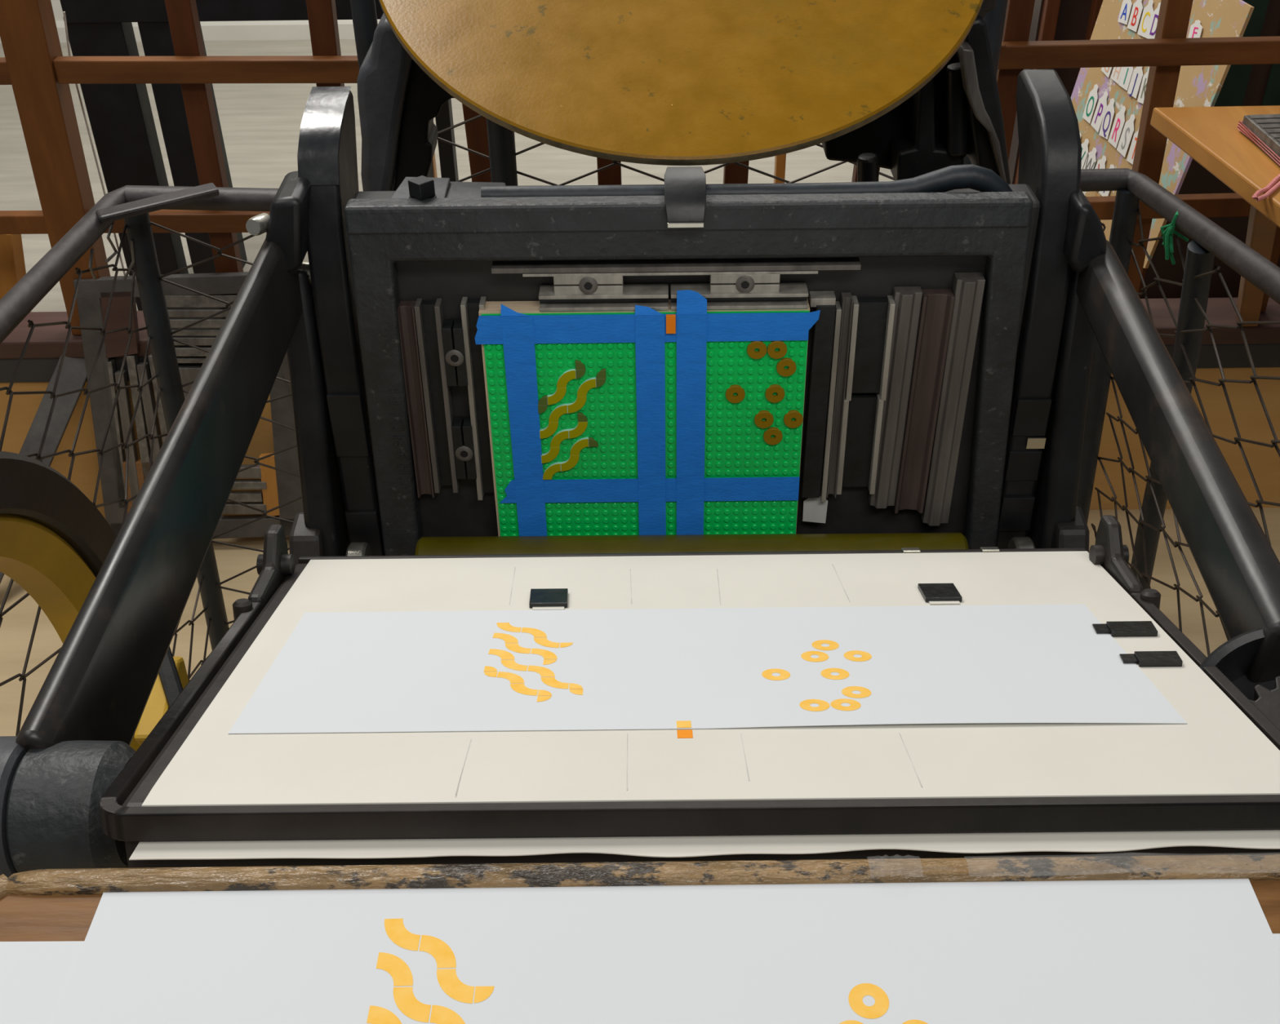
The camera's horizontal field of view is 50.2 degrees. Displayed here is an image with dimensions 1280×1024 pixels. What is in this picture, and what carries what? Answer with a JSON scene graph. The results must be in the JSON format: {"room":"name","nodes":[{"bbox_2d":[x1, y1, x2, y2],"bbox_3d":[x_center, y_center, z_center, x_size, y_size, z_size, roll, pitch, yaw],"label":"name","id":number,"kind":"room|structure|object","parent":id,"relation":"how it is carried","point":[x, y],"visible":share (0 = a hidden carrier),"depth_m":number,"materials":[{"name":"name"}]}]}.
{"room":"art studio","nodes":[
{"label":"art studio","id":0,"kind":"room"},
{"bbox_2d":[50,0,63,21],"bbox_3d":[-0.035,-2.894,3.743,7.200,3.100,0.100,-1,36,0],"label":"wall","id":1,"kind":"structure","parent":0,"point":[56,6],"depth_m":4.56,"materials":[{"name":"white paint"}]},
{"bbox_2d":[0,19,380,43],"bbox_3d":[-0.020,-1.640,4.598,7.200,0.066,0.016,-1,36,0],"label":"baseboard","id":2,"kind":"structure","parent":1,"relation":"attached to","point":[273,29],"depth_m":4.59,"materials":[{"name":"white paint"}]},
{"bbox_2d":[0,39,1279,736],"bbox_3d":[0.003,0.270,2.115,7.200,0.050,6.280,-1,36,0],"label":"floor","id":3,"kind":"structure","parent":0,"point":[260,123],"depth_m":3.64,"materials":[{"name":"beige wood"}]},
{"bbox_2d":[0,234,26,299],"bbox_3d":[-1.331,-0.360,2.557,0.522,0.468,0.242,-1,36,0],"label":"wooden stand","id":4,"kind":"object","parent":3,"relation":"on","point":[12,265],"visible":0.06,"depth_m":2.36,"materials":[{"name":"orange wood"}]},
{"bbox_2d":[0,355,87,583],"bbox_3d":[-1.004,-0.047,2.228,0.042,0.371,0.346,23,43,28],"label":"bar","id":5,"kind":"object","parent":3,"relation":"on","point":[73,376],"visible":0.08,"depth_m":2.22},
{"bbox_2d":[0,182,302,736],"bbox_3d":[-0.516,0.163,1.515,0.295,0.848,1.019,-1,36,0],"label":"guard","id":6,"kind":"object","parent":3,"relation":"on","point":[133,204],"visible":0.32,"depth_m":1.71,"materials":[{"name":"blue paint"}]},
{"bbox_2d":[73,271,303,538],"bbox_3d":[-0.739,-0.165,2.257,0.357,0.462,0.106,-1,36,0],"label":"chase","id":7,"kind":"object","parent":3,"relation":"on","point":[90,291],"visible":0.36,"depth_m":2.25,"materials":[{"name":"grey metal"}]},
{"bbox_2d":[103,359,125,508],"bbox_3d":[-0.871,-0.127,2.272,0.020,0.260,0.071,11,38,16],"label":"spacer","id":8,"kind":"object","parent":7,"relation":"in","point":[111,364],"visible":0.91,"depth_m":2.26,"materials":[{"name":"grey metal"}]},
{"bbox_2d":[100,291,139,358],"bbox_3d":[-0.833,-0.302,2.189,0.061,0.112,0.036,-1,36,0],"label":"block","id":9,"kind":"object","parent":7,"relation":"in","point":[115,343],"visible":0.89,"depth_m":2.18,"materials":[{"name":"brown wood"}]},
{"bbox_2d":[115,370,139,504],"bbox_3d":[-0.850,-0.121,2.274,0.018,0.236,0.064,7,37,11],"label":"spacer","id":10,"kind":"object","parent":7,"relation":"in","point":[125,408],"visible":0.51,"depth_m":2.26,"materials":[{"name":"metal"}]},
{"bbox_2d":[120,459,149,513],"bbox_3d":[-0.849,-0.043,2.312,0.058,0.097,0.033,-1,36,0],"label":"wood block","id":11,"kind":"object","parent":7,"relation":"in","point":[139,464],"visible":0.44,"depth_m":2.29,"materials":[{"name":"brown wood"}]},
{"bbox_2d":[126,354,152,480],"bbox_3d":[-0.827,-0.137,2.268,0.017,0.259,0.067,5,37,7],"label":"spacer","id":12,"kind":"object","parent":7,"relation":"in","point":[131,360],"visible":0.49,"depth_m":2.25,"materials":[{"name":"grey metal"}]},
{"bbox_2d":[136,362,162,463],"bbox_3d":[-0.808,-0.132,2.269,0.017,0.239,0.060,-1,36,0],"label":"spacer","id":13,"kind":"object","parent":7,"relation":"in","point":[148,398],"visible":0.42,"depth_m":2.24,"materials":[{"name":"metal"}]},
{"bbox_2d":[148,354,167,444],"bbox_3d":[-0.786,-0.140,2.267,0.016,0.254,0.063,-1,36,0],"label":"spacer","id":14,"kind":"object","parent":7,"relation":"in","point":[160,411],"visible":0.27,"depth_m":2.24,"materials":[{"name":"grey metal"}]},
{"bbox_2d":[178,365,201,399],"bbox_3d":[-0.708,-0.204,2.235,0.121,0.074,0.028,-1,36,0],"label":"spacer","id":15,"kind":"object","parent":7,"relation":"in","point":[188,374],"visible":0.02,"depth_m":2.22,"materials":[{"name":"metal"}]},
{"bbox_2d":[176,356,206,363],"bbox_3d":[-0.700,-0.248,2.216,0.121,0.012,0.016,-1,36,0],"label":"spacer","id":16,"kind":"object","parent":15,"relation":"on","point":[180,359],"visible":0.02,"depth_m":2.21,"materials":[{"name":"grey metal"}]},
{"bbox_2d":[174,346,211,356],"bbox_3d":[-0.701,-0.260,2.207,0.121,0.018,0.017,-1,36,0],"label":"spacer","id":17,"kind":"object","parent":16,"relation":"on","point":[180,351],"visible":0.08,"depth_m":2.20,"materials":[{"name":"grey metal"}]},
{"bbox_2d":[173,336,216,346],"bbox_3d":[-0.700,-0.277,2.201,0.121,0.017,0.017,-1,36,0],"label":"spacer","id":18,"kind":"object","parent":17,"relation":"on","point":[193,340],"visible":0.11,"depth_m":2.19,"materials":[{"name":"metal"}]},
{"bbox_2d":[171,328,220,336],"bbox_3d":[-0.700,-0.290,2.195,0.122,0.014,0.016,-1,36,0],"label":"spacer","id":19,"kind":"object","parent":18,"relation":"on","point":[188,331],"visible":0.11,"depth_m":2.19,"materials":[{"name":"grey metal"}]},
{"bbox_2d":[168,317,226,328],"bbox_3d":[-0.700,-0.303,2.187,0.121,0.018,0.017,-1,36,0],"label":"spacer","id":20,"kind":"object","parent":19,"relation":"on","point":[175,322],"visible":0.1,"depth_m":2.18,"materials":[{"name":"grey metal"}]},
{"bbox_2d":[167,307,230,317],"bbox_3d":[-0.700,-0.319,2.180,0.122,0.016,0.017,-1,36,0],"label":"spacer","id":21,"kind":"object","parent":20,"relation":"on","point":[172,312],"visible":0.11,"depth_m":2.17,"materials":[{"name":"metal"}]},
{"bbox_2d":[164,293,237,307],"bbox_3d":[-0.700,-0.337,2.173,0.122,0.023,0.018,-1,36,0],"label":"spacer","id":22,"kind":"object","parent":21,"relation":"on","point":[173,301],"visible":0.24,"depth_m":2.17,"materials":[{"name":"grey metal"}]},
{"bbox_2d":[222,501,266,514],"bbox_3d":[-0.676,-0.007,2.329,0.081,0.021,0.018,-1,36,0],"label":"spacer","id":23,"kind":"object","parent":7,"relation":"in","point":[230,508],"visible":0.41,"depth_m":2.32,"materials":[{"name":"metal"}]},
{"bbox_2d":[226,490,262,502],"bbox_3d":[-0.677,-0.027,2.321,0.072,0.019,0.018,-1,36,0],"label":"spacer","id":24,"kind":"object","parent":23,"relation":"on","point":[237,495],"visible":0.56,"depth_m":2.31,"materials":[{"name":"grey metal"}]},
{"bbox_2d":[231,479,266,489],"bbox_3d":[-0.670,-0.047,2.310,0.080,0.016,0.017,-1,36,0],"label":"spacer","id":25,"kind":"object","parent":24,"relation":"on","point":[239,484],"visible":0.56,"depth_m":2.30,"materials":[{"name":"grey metal"}]},
{"bbox_2d":[236,464,262,478],"bbox_3d":[-0.671,-0.069,2.301,0.072,0.023,0.018,-1,36,0],"label":"spacer","id":26,"kind":"object","parent":25,"relation":"on","point":[255,472],"visible":0.44,"depth_m":2.29,"materials":[{"name":"metal"}]},
{"bbox_2d":[258,453,279,517],"bbox_3d":[-0.626,-0.045,2.312,0.030,0.114,0.036,-1,36,0],"label":"wood block","id":27,"kind":"object","parent":7,"relation":"in","point":[270,497],"visible":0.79,"depth_m":2.30,"materials":[{"name":"orange wood"}]},
{"bbox_2d":[280,352,291,393],"bbox_3d":[-0.504,-0.193,2.235,0.166,0.268,0.034,-1,36,0],"label":"chase","id":28,"kind":"object","parent":7,"relation":"on","point":[284,367],"visible":0.02,"depth_m":2.21,"materials":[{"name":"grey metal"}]},
{"bbox_2d":[59,0,458,311],"bbox_3d":[-0.707,-0.810,2.815,0.655,0.867,0.500,-1,36,0],"label":"table","id":29,"kind":"object","parent":3,"relation":"on","point":[121,118],"visible":0.34,"depth_m":2.55,"materials":[{"name":"black wood"}]},
{"bbox_2d":[432,151,786,183],"bbox_3d":[-0.063,-0.700,2.536,0.710,1.010,0.040,-1,36,0],"label":"trestle","id":30,"kind":"object","parent":3,"relation":"on","point":[780,160],"visible":0.02,"depth_m":2.56,"materials":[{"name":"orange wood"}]},
{"bbox_2d":[0,0,1279,877],"bbox_3d":[-0.043,0.135,1.190,1.090,1.268,1.215,-1,36,0],"label":"press","id":31,"kind":"object","parent":3,"relation":"on","point":[908,88],"depth_m":1.06,"materials":[{"name":"metal"}]},
{"bbox_2d":[0,854,1279,942],"bbox_3d":[0.031,0.325,0.475,0.626,0.170,0.377,-1,36,0],"label":"board","id":32,"kind":"object","parent":31,"relation":"attached to","point":[39,905],"visible":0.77,"depth_m":0.57,"materials":[{"name":"brown wood"}]},
{"bbox_2d":[0,933,1279,1023],"bbox_3d":[0.024,0.270,0.416,0.594,0.001,0.336,-1,36,0],"label":"blank sheet","id":33,"kind":"object","parent":32,"relation":"on","point":[35,976],"visible":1,"depth_m":0.54,"materials":[{"name":"white paper"}]},
{"bbox_2d":[52,879,1279,1023],"bbox_3d":[0.014,0.255,0.435,0.481,0.001,0.336,-1,36,0],"label":"printed sheet","id":34,"kind":"object","parent":33,"relation":"on","point":[1194,951],"visible":1,"depth_m":0.54,"materials":[{"name":"white paper"}]},
{"bbox_2d":[344,191,1032,555],"bbox_3d":[0.043,-0.089,1.124,0.539,0.357,0.033,0,37,1],"label":"chase","id":35,"kind":"object","parent":31,"relation":"attached to","point":[382,233],"visible":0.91,"depth_m":1.03,"materials":[{"name":"grey metal"}]},
{"bbox_2d":[397,301,435,497],"bbox_3d":[-0.184,-0.090,1.127,0.015,0.179,0.022,-1,36,0],"label":"bar","id":36,"kind":"object","parent":35,"relation":"in","point":[406,311],"visible":1,"depth_m":1.12,"materials":[{"name":"black metal"}]},
{"bbox_2d":[413,298,460,493],"bbox_3d":[-0.166,-0.093,1.125,0.021,0.176,0.022,-1,36,0],"label":"channel","id":37,"kind":"object","parent":35,"relation":"in","point":[428,314],"visible":1,"depth_m":1.12,"materials":[{"name":"metal"}]},
{"bbox_2d":[441,319,467,386],"bbox_3d":[-0.148,-0.128,1.099,0.017,0.053,0.020,-1,36,0],"label":"quoins","id":38,"kind":"object","parent":35,"relation":"in","point":[451,332],"visible":1,"depth_m":1.09,"materials":[{"name":"metal"}]},
{"bbox_2d":[450,355,457,361],"bbox_3d":[-0.148,-0.122,1.091,0.006,0.005,0.001,-1,36,0],"label":"socket","id":39,"kind":"object","parent":38,"relation":"attached to","point":[453,358],"depth_m":1.09,"materials":[{"name":"metal"}]},
{"bbox_2d":[451,416,476,479],"bbox_3d":[-0.147,-0.054,1.150,0.017,0.053,0.020,-1,36,0],"label":"quoins","id":40,"kind":"object","parent":35,"relation":"in","point":[462,432],"visible":1,"depth_m":1.14,"materials":[{"name":"metal"}]},
{"bbox_2d":[460,452,467,457],"bbox_3d":[-0.147,-0.048,1.142,0.006,0.005,0.001,-1,36,0],"label":"socket","id":41,"kind":"object","parent":40,"relation":"attached to","point":[462,454],"depth_m":1.14,"materials":[{"name":"metal"}]},
{"bbox_2d":[460,297,495,500],"bbox_3d":[-0.131,-0.090,1.126,0.019,0.185,0.023,-1,36,0],"label":"channel","id":42,"kind":"object","parent":35,"relation":"in","point":[469,308],"visible":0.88,"depth_m":1.12,"materials":[{"name":"metal"}]},
{"bbox_2d":[538,284,668,311],"bbox_3d":[-0.028,-0.168,1.069,0.101,0.014,0.022,-1,36,0],"label":"channel","id":43,"kind":"object","parent":35,"relation":"in","point":[654,296],"visible":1,"depth_m":1.06,"materials":[{"name":"metal"}]},
{"bbox_2d":[553,275,623,294],"bbox_3d":[-0.040,-0.180,1.063,0.054,0.017,0.020,-1,36,0],"label":"quoins","id":44,"kind":"object","parent":43,"relation":"on","point":[590,285],"visible":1,"depth_m":1.05,"materials":[{"name":"metal"}]},
{"bbox_2d":[584,283,591,289],"bbox_3d":[-0.040,-0.174,1.055,0.006,0.005,0.001,-1,36,0],"label":"socket","id":45,"kind":"object","parent":44,"relation":"attached to","point":[587,286],"depth_m":1.05,"materials":[{"name":"metal"}]},
{"bbox_2d":[478,298,809,536],"bbox_3d":[0.005,-0.056,1.146,0.260,0.259,0.029,0,37,1],"label":"mount","id":46,"kind":"object","parent":35,"relation":"in","point":[491,307],"visible":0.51,"depth_m":1.07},
{"bbox_2d":[481,311,809,536],"bbox_3d":[0.006,-0.049,1.137,0.257,0.257,0.013,0,37,1],"label":"studded baseplate","id":47,"kind":"object","parent":46,"relation":"attached to","point":[735,446],"visible":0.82,"depth_m":1.12,"materials":[{"name":"green plastic"}]},
{"bbox_2d":[501,304,546,536],"bbox_3d":[-0.094,-0.052,1.135,0.026,0.265,0.013,-1,36,0],"label":"tape","id":48,"kind":"object","parent":47,"relation":"attached to","point":[517,332],"visible":0.82,"depth_m":1.12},
{"bbox_2d":[537,360,605,479],"bbox_3d":[-0.055,-0.074,1.118,0.056,0.112,0.007,-1,36,0],"label":"tiles","id":49,"kind":"object","parent":47,"relation":"attached to","point":[570,375],"depth_m":1.12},
{"bbox_2d":[475,310,820,344],"bbox_3d":[0.005,-0.144,1.069,0.270,0.028,0.001,0,37,1],"label":"tape","id":50,"kind":"object","parent":47,"relation":"attached to","point":[778,326],"visible":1,"depth_m":1.07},
{"bbox_2d":[499,476,799,503],"bbox_3d":[0.007,-0.018,1.155,0.254,0.025,0.001,0,37,1],"label":"tape","id":51,"kind":"object","parent":47,"relation":"attached to","point":[723,489],"visible":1,"depth_m":1.16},
{"bbox_2d":[635,305,666,535],"bbox_3d":[0.009,-0.052,1.134,0.025,0.263,0.013,-1,36,0],"label":"tape","id":52,"kind":"object","parent":47,"relation":"attached to","point":[649,322],"visible":0.81,"depth_m":1.11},
{"bbox_2d":[666,314,675,333],"bbox_3d":[0.024,-0.147,1.066,0.008,0.016,0.004,-1,36,0],"label":"tile","id":53,"kind":"object","parent":47,"relation":"attached to","point":[670,318],"depth_m":1.06,"materials":[{"name":"plastic"}]},
{"bbox_2d":[676,289,706,534],"bbox_3d":[0.042,-0.057,1.129,0.025,0.276,0.013,-1,36,0],"label":"tape","id":54,"kind":"object","parent":47,"relation":"attached to","point":[691,306],"visible":0.84,"depth_m":1.11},
{"bbox_2d":[725,341,803,444],"bbox_3d":[0.101,-0.096,1.102,0.064,0.096,0.007,-1,36,0],"label":"tiles","id":55,"kind":"object","parent":47,"relation":"on","point":[788,362],"depth_m":1.10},
{"bbox_2d":[522,271,817,276],"bbox_3d":[0.023,-0.188,1.057,0.227,0.004,0.018,0,37,1],"label":"reglet","id":56,"kind":"object","parent":35,"relation":"in","point":[741,273],"visible":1,"depth_m":1.05,"materials":[{"name":"metal"}]},
{"bbox_2d":[491,257,861,274],"bbox_3d":[0.028,-0.191,1.055,0.284,0.006,0.018,0,37,1],"label":"metal strip","id":57,"kind":"object","parent":56,"relation":"on","point":[839,263],"visible":0.81,"depth_m":1.05,"materials":[{"name":"metal"}]},
{"bbox_2d":[670,282,808,310],"bbox_3d":[0.077,-0.169,1.068,0.107,0.014,0.022,-1,36,0],"label":"channel","id":58,"kind":"object","parent":35,"relation":"in","point":[791,295],"visible":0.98,"depth_m":1.06,"materials":[{"name":"metal"}]},
{"bbox_2d":[709,274,780,293],"bbox_3d":[0.081,-0.180,1.061,0.054,0.017,0.020,-1,36,0],"label":"quoins","id":59,"kind":"object","parent":58,"relation":"on","point":[764,282],"visible":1,"depth_m":1.05,"materials":[{"name":"metal"}]},
{"bbox_2d":[741,282,749,288],"bbox_3d":[0.081,-0.175,1.053,0.006,0.005,0.001,-1,36,0],"label":"socket","id":60,"kind":"object","parent":59,"relation":"attached to","point":[744,285],"depth_m":1.05,"materials":[{"name":"metal"}]},
{"bbox_2d":[802,496,827,523],"bbox_3d":[0.152,-0.002,1.183,0.021,0.026,0.004,3,37,5],"label":"paper scrap","id":61,"kind":"object","parent":35,"relation":"in","point":[815,510],"visible":1,"depth_m":1.18,"materials":[{"name":"white paper"}]},
{"bbox_2d":[800,304,835,497],"bbox_3d":[0.146,-0.091,1.124,0.017,0.181,0.022,-1,36,0],"label":"block","id":62,"kind":"object","parent":35,"relation":"in","point":[823,331],"visible":1,"depth_m":1.12,"materials":[{"name":"black metal"}]},
{"bbox_2d":[808,291,835,306],"bbox_3d":[0.143,-0.167,1.073,0.020,0.008,0.014,-1,36,0],"label":"block","id":63,"kind":"object","parent":35,"relation":"in","point":[815,298],"visible":1,"depth_m":1.07,"materials":[{"name":"metal"}]},
{"bbox_2d":[836,393,884,494],"bbox_3d":[0.183,-0.058,1.146,0.033,0.093,0.020,-1,36,0],"label":"channel","id":64,"kind":"object","parent":35,"relation":"in","point":[862,415],"visible":1,"depth_m":1.14,"materials":[{"name":"metal"}]},
{"bbox_2d":[844,295,895,400],"bbox_3d":[0.184,-0.131,1.096,0.033,0.087,0.020,-1,36,0],"label":"channel","id":65,"kind":"object","parent":35,"relation":"in","point":[873,318],"visible":1,"depth_m":1.09,"materials":[{"name":"metal"}]},
{"bbox_2d":[868,286,922,508],"bbox_3d":[0.209,-0.090,1.124,0.024,0.202,0.023,-1,36,0],"label":"bar","id":66,"kind":"object","parent":35,"relation":"in","point":[908,300],"visible":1,"depth_m":1.11,"materials":[{"name":"metal"}]},
{"bbox_2d":[893,288,955,513],"bbox_3d":[0.232,-0.087,1.126,0.028,0.205,0.024,-1,36,0],"label":"bar","id":67,"kind":"object","parent":35,"relation":"in","point":[937,304],"visible":1,"depth_m":1.12,"materials":[{"name":"brown wood"}]},
{"bbox_2d":[920,272,985,526],"bbox_3d":[0.256,-0.088,1.124,0.024,0.230,0.027,-1,36,0],"label":"bar","id":68,"kind":"object","parent":35,"relation":"in","point":[967,288],"visible":1,"depth_m":1.11,"materials":[{"name":"metal"}]},
{"bbox_2d":[128,551,1279,860],"bbox_3d":[0.041,0.088,0.764,0.534,0.110,0.342,-1,36,0],"label":"sheet","id":69,"kind":"object","parent":31,"relation":"on","point":[1220,751],"depth_m":0.71,"materials":[{"name":"beige paper"}]},
{"bbox_2d":[528,588,568,610],"bbox_3d":[-0.057,0.055,0.852,0.024,0.011,0.029,-1,36,0],"label":"gauge","id":70,"kind":"object","parent":69,"relation":"on","point":[544,599],"visible":1,"depth_m":0.85,"materials":[{"name":"black plastic"}]},
{"bbox_2d":[917,583,962,604],"bbox_3d":[0.188,0.052,0.853,0.023,0.011,0.029,-1,36,0],"label":"gauge","id":71,"kind":"object","parent":69,"relation":"on","point":[932,593],"visible":1,"depth_m":0.85,"materials":[{"name":"black plastic"}]},
{"bbox_2d":[1092,621,1157,636],"bbox_3d":[0.282,0.068,0.795,0.036,0.008,0.016,-1,36,0],"label":"gauge","id":72,"kind":"object","parent":69,"relation":"on","point":[1116,628],"visible":1,"depth_m":0.79},
{"bbox_2d":[1119,651,1182,666],"bbox_3d":[0.282,0.081,0.753,0.033,0.008,0.015,-1,36,0],"label":"gauge","id":73,"kind":"object","parent":69,"relation":"on","point":[1144,659],"visible":1,"depth_m":0.75},
{"bbox_2d":[0,367,1279,518],"bbox_3d":[-0.002,-0.135,2.376,7.200,0.291,0.080,-1,36,0],"label":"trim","id":74,"kind":"structure","parent":3,"relation":"on","point":[1251,419],"depth_m":2.33,"materials":[{"name":"brown wood"}]},
{"bbox_2d":[0,343,1279,382],"bbox_3d":[-0.003,-0.271,2.275,7.200,0.047,0.091,-1,36,0],"label":"trim","id":75,"kind":"structure","parent":74,"relation":"on","point":[1263,355],"depth_m":2.24,"materials":[{"name":"wood"}]},
{"bbox_2d":[0,297,1279,359],"bbox_3d":[-0.004,-0.304,2.253,7.200,0.032,0.105,-1,36,0],"label":"trim","id":76,"kind":"structure","parent":75,"relation":"on","point":[48,341],"depth_m":2.22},
{"bbox_2d":[0,0,1279,335],"bbox_3d":[0.104,-0.617,2.017,4.397,0.752,0.060,-1,36,0],"label":"frame","id":77,"kind":"object","parent":76,"relation":"on","point":[33,63],"visible":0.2,"depth_m":1.98,"materials":[{"name":"orange wood"}]},
{"bbox_2d":[62,11,125,275],"bbox_3d":[-0.853,-0.548,2.149,0.017,0.468,0.003,-1,36,0],"label":"hanging cord","id":78,"kind":"object","parent":77,"relation":"hanging from","point":[64,12],"visible":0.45,"depth_m":2.12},
{"bbox_2d":[1150,106,1279,327],"bbox_3d":[1.178,-0.318,1.907,0.913,0.404,0.540,-1,36,0],"label":"table","id":79,"kind":"object","parent":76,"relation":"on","point":[1211,136],"visible":0.77,"depth_m":1.82,"materials":[{"name":"brown wood"}]},
{"bbox_2d":[1236,114,1279,166],"bbox_3d":[0.920,-0.478,1.767,0.226,0.024,0.167,-2,37,-2],"label":"type forme","id":80,"kind":"object","parent":79,"relation":"on","point":[1263,131],"visible":1,"depth_m":1.78,"materials":[{"name":"grey metal"}]},
{"bbox_2d":[1252,173,1279,201],"bbox_3d":[0.777,-0.401,1.681,0.017,0.007,0.104,26,44,32],"label":"twine","id":81,"kind":"object","parent":79,"relation":"on","point":[1268,188],"visible":1,"depth_m":1.67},
{"bbox_2d":[350,0,1008,191],"bbox_3d":[0.050,-0.351,1.806,0.778,1.314,0.034,-1,36,0],"label":"guard","id":82,"kind":"object","parent":3,"relation":"on","point":[501,140],"visible":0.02,"depth_m":1.70,"materials":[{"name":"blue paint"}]},
{"bbox_2d":[1008,0,1102,184],"bbox_3d":[1.527,-1.330,3.159,1.250,1.250,0.400,-1,36,0],"label":"cabinet","id":83,"kind":"object","parent":3,"relation":"on","point":[1051,20],"visible":0.02,"depth_m":3.10,"materials":[{"name":"red wood"}]},
{"bbox_2d":[1071,0,1254,268],"bbox_3d":[0.927,-0.618,2.580,0.130,0.811,0.535,-5,37,-6],"label":"display board","id":84,"kind":"object","parent":3,"relation":"on","point":[1108,103],"visible":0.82,"depth_m":2.47,"materials":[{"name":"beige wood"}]},
{"bbox_2d":[1076,168,1279,657],"bbox_3d":[0.683,0.083,1.550,0.293,0.915,1.116,-7,37,-9],"label":"guard","id":85,"kind":"object","parent":3,"relation":"on","point":[1210,241],"visible":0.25,"depth_m":1.71,"materials":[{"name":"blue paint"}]},
{"bbox_2d":[1160,211,1189,265],"bbox_3d":[0.650,-0.335,1.661,0.038,0.074,0.024,-14,39,-18],"label":"twine","id":86,"kind":"object","parent":85,"relation":"attached to","point":[1167,235],"visible":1,"depth_m":1.66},
{"bbox_2d":[1138,0,1279,298],"bbox_3d":[1.614,-0.911,2.869,1.150,0.920,0.266,-1,36,0],"label":"base cabinet","id":87,"kind":"object","parent":3,"relation":"on","point":[1244,85],"visible":0.02,"depth_m":2.87,"materials":[{"name":"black wood"}]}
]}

